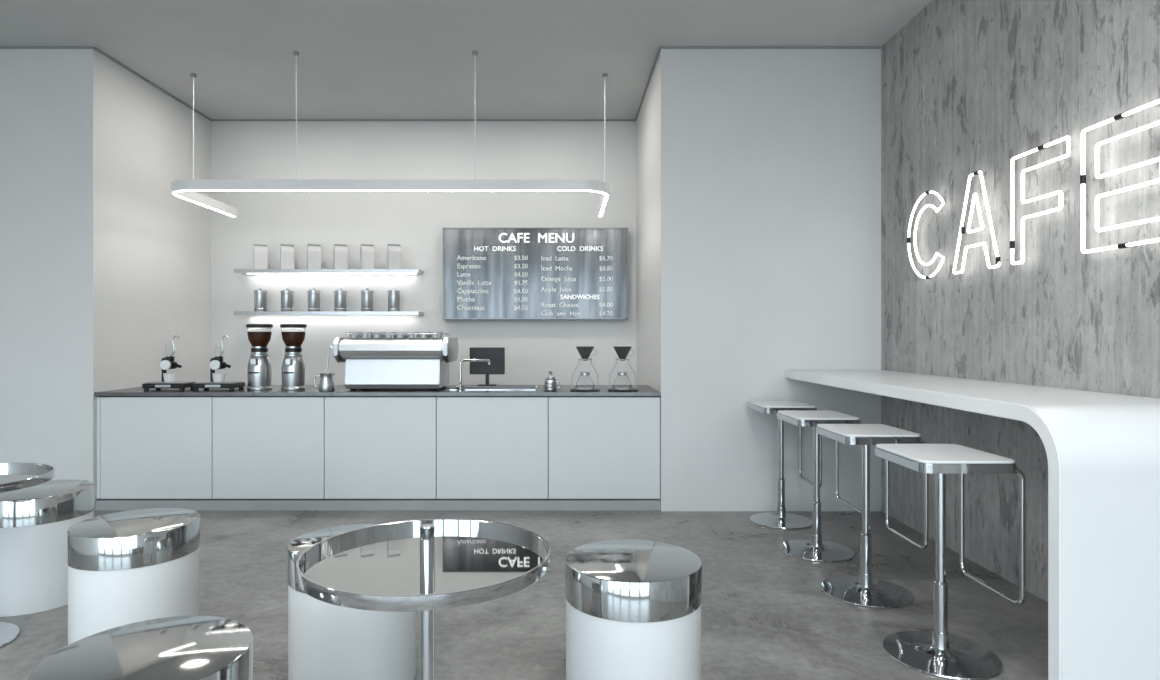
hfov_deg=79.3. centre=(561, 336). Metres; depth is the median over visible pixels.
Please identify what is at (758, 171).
wall pier
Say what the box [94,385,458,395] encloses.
countertop
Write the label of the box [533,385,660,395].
countertop
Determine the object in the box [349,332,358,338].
cup
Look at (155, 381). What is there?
drip tray
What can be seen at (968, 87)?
wall
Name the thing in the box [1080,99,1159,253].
sign
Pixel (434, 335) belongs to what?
cup
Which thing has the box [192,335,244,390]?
brewer
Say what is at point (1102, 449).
countertop
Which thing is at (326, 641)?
stool
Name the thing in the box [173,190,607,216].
diffuser
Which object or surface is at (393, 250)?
coffee bag
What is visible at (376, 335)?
cup
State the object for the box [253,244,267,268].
coffee bag
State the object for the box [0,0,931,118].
ceiling
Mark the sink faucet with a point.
(460, 388)
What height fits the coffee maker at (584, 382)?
0.345 m
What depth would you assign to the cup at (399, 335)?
5.51 m
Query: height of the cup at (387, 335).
0.055 m
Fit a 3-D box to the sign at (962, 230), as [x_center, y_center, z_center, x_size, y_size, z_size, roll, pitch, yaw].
[2.386,-0.659,3.727,0.061,0.566,0.969,0,0,0]
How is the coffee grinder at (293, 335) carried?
on the counter at (499, 447)
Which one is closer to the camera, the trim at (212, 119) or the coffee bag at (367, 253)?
the coffee bag at (367, 253)
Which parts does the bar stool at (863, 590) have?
post, seat frame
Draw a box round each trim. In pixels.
[0,46,92,48]
[93,47,211,120]
[212,119,634,120]
[635,47,660,120]
[661,46,881,48]
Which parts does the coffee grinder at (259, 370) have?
spout, lid, hopper glass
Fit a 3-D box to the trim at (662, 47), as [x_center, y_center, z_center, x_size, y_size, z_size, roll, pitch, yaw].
[1.583,-2.189,5.293,1.667,0.015,0.015,0,0,0]
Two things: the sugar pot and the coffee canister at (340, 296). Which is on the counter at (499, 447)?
the sugar pot
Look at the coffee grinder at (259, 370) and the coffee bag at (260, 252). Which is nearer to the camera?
the coffee grinder at (259, 370)
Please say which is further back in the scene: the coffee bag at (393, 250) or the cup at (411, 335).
the coffee bag at (393, 250)
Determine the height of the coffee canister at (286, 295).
0.226 m
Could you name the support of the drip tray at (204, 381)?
on the brewer at (217, 380)
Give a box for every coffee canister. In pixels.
[254,289,266,310]
[281,289,293,310]
[307,289,319,310]
[334,289,346,310]
[361,289,373,310]
[388,289,399,310]
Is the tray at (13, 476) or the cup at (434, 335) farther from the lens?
the cup at (434, 335)
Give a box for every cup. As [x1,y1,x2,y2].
[163,373,176,381]
[212,373,225,381]
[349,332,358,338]
[360,332,370,338]
[372,332,382,338]
[384,332,393,338]
[395,332,405,338]
[407,332,416,338]
[419,332,428,338]
[430,332,440,338]
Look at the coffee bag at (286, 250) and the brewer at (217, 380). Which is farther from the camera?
the coffee bag at (286, 250)
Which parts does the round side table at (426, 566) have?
post, grip post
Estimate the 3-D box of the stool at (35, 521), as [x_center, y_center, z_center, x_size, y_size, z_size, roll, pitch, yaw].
[-2.660,1.045,3.540,0.490,0.550,0.490,0,0,0]
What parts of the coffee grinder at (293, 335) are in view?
spout, hopper glass, lid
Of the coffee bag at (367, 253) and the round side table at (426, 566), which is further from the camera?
the coffee bag at (367, 253)
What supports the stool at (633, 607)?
on the floor
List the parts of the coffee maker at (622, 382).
plate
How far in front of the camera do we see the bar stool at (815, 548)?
4.30 m
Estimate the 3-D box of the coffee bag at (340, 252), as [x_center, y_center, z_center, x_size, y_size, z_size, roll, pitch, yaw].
[-2.192,-0.792,6.930,0.124,0.255,0.088,0,0,-28]
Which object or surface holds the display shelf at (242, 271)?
attached to the wall at (416, 221)
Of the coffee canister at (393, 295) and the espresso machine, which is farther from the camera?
the coffee canister at (393, 295)
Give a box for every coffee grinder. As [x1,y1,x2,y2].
[246,324,272,389]
[280,324,306,389]
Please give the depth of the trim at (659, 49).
6.00 m
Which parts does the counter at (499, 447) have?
door panel, door panel, plinth rail, door panel, door panel, door panel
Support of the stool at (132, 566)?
on the floor
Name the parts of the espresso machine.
panel, gallery rail, panel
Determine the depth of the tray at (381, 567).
1.92 m
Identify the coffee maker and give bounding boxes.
[570,346,599,390]
[607,346,637,390]
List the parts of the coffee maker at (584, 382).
plate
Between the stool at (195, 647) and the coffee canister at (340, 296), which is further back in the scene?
the coffee canister at (340, 296)
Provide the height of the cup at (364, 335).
0.055 m
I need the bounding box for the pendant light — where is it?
[171,51,609,216]
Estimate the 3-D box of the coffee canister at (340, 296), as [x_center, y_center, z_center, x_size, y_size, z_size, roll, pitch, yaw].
[-2.192,-0.365,6.930,0.122,0.226,0.122,0,0,0]
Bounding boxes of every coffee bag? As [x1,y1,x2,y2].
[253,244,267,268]
[280,244,293,268]
[307,244,320,268]
[333,244,347,268]
[360,244,374,268]
[387,244,400,268]
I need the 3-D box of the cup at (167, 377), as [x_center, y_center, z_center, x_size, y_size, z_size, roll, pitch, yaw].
[-3.125,0.323,5.580,0.096,0.069,0.096,0,0,0]
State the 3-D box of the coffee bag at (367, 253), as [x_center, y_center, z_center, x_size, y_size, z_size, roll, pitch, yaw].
[-1.927,-0.792,6.930,0.124,0.255,0.088,0,0,-28]
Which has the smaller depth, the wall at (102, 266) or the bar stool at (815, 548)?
the bar stool at (815, 548)
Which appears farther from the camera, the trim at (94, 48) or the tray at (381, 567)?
the trim at (94, 48)
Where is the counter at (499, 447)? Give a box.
[94,385,660,510]
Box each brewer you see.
[142,335,195,390]
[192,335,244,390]
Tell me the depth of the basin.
5.92 m
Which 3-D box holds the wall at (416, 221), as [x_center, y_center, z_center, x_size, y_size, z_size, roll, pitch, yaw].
[-1.400,-0.439,7.140,4.300,3.517,0.120,0,0,0]
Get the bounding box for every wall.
[0,49,210,510]
[211,121,635,384]
[881,0,1159,601]
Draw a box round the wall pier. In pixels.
[636,49,880,510]
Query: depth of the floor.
3.44 m
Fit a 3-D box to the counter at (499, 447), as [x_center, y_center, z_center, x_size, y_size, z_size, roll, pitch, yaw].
[-1.400,0.867,5.720,4.296,0.906,0.820,0,0,0]
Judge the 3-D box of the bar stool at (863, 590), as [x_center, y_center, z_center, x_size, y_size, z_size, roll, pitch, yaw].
[1.572,0.898,3.620,0.440,0.844,0.450,0,0,0]
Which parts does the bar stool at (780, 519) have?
post, seat frame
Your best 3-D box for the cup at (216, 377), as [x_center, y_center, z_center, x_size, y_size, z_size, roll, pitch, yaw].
[-2.734,0.323,5.580,0.096,0.069,0.096,0,0,0]
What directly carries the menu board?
attached to the wall at (416, 221)
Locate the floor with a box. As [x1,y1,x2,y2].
[0,510,1047,679]
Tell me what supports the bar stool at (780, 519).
on the floor
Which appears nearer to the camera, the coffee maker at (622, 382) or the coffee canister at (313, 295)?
the coffee maker at (622, 382)
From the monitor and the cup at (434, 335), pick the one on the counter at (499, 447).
the monitor
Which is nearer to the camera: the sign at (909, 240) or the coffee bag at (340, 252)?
the sign at (909, 240)
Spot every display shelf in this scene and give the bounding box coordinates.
[233,269,423,273]
[233,311,423,314]
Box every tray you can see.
[0,463,54,492]
[146,381,193,382]
[196,381,242,382]
[296,519,549,611]
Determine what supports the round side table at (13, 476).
on the floor
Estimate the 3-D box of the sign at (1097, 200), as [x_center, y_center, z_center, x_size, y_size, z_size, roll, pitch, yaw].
[2.386,-0.542,2.925,0.061,0.165,0.331,0,0,0]
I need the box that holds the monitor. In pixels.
[470,347,504,385]
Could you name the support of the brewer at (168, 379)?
on the counter at (499, 447)
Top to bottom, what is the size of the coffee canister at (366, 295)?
0.226 m
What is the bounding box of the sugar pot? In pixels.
[544,371,560,390]
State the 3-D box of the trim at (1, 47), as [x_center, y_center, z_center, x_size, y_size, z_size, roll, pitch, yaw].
[-4.775,-2.189,5.293,2.450,0.015,0.015,0,0,0]
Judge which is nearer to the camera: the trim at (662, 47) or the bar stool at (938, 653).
the bar stool at (938, 653)
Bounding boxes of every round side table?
[0,463,54,647]
[296,519,549,679]
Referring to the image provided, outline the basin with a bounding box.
[450,386,536,389]
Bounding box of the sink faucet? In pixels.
[457,359,489,390]
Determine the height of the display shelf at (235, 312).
0.040 m
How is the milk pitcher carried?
on the counter at (499, 447)
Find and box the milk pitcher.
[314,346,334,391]
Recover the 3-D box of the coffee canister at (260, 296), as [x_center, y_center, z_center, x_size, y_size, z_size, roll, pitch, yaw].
[-2.985,-0.365,6.930,0.122,0.226,0.122,0,0,0]
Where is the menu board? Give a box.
[443,228,627,318]
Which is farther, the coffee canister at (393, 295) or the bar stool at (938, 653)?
the coffee canister at (393, 295)
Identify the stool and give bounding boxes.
[0,480,93,616]
[28,615,252,679]
[67,508,199,644]
[287,524,415,679]
[565,539,701,679]
[748,401,821,528]
[777,410,861,561]
[816,424,928,607]
[875,444,1025,679]
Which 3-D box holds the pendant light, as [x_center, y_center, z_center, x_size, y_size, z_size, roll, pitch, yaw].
[-1.360,-1.663,5.979,3.484,1.069,1.202,0,0,0]
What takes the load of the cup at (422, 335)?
on the espresso machine
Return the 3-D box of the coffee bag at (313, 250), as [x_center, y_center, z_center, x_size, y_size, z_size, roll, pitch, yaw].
[-2.456,-0.792,6.930,0.124,0.255,0.088,0,0,-28]
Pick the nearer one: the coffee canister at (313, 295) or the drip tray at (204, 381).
the drip tray at (204, 381)
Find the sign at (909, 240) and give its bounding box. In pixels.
[907,190,944,278]
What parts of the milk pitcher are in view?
handle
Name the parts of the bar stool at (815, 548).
post, seat frame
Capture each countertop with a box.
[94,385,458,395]
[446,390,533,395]
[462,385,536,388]
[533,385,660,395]
[785,370,1159,679]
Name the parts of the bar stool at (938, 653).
post, seat frame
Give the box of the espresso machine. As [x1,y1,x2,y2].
[333,332,457,389]

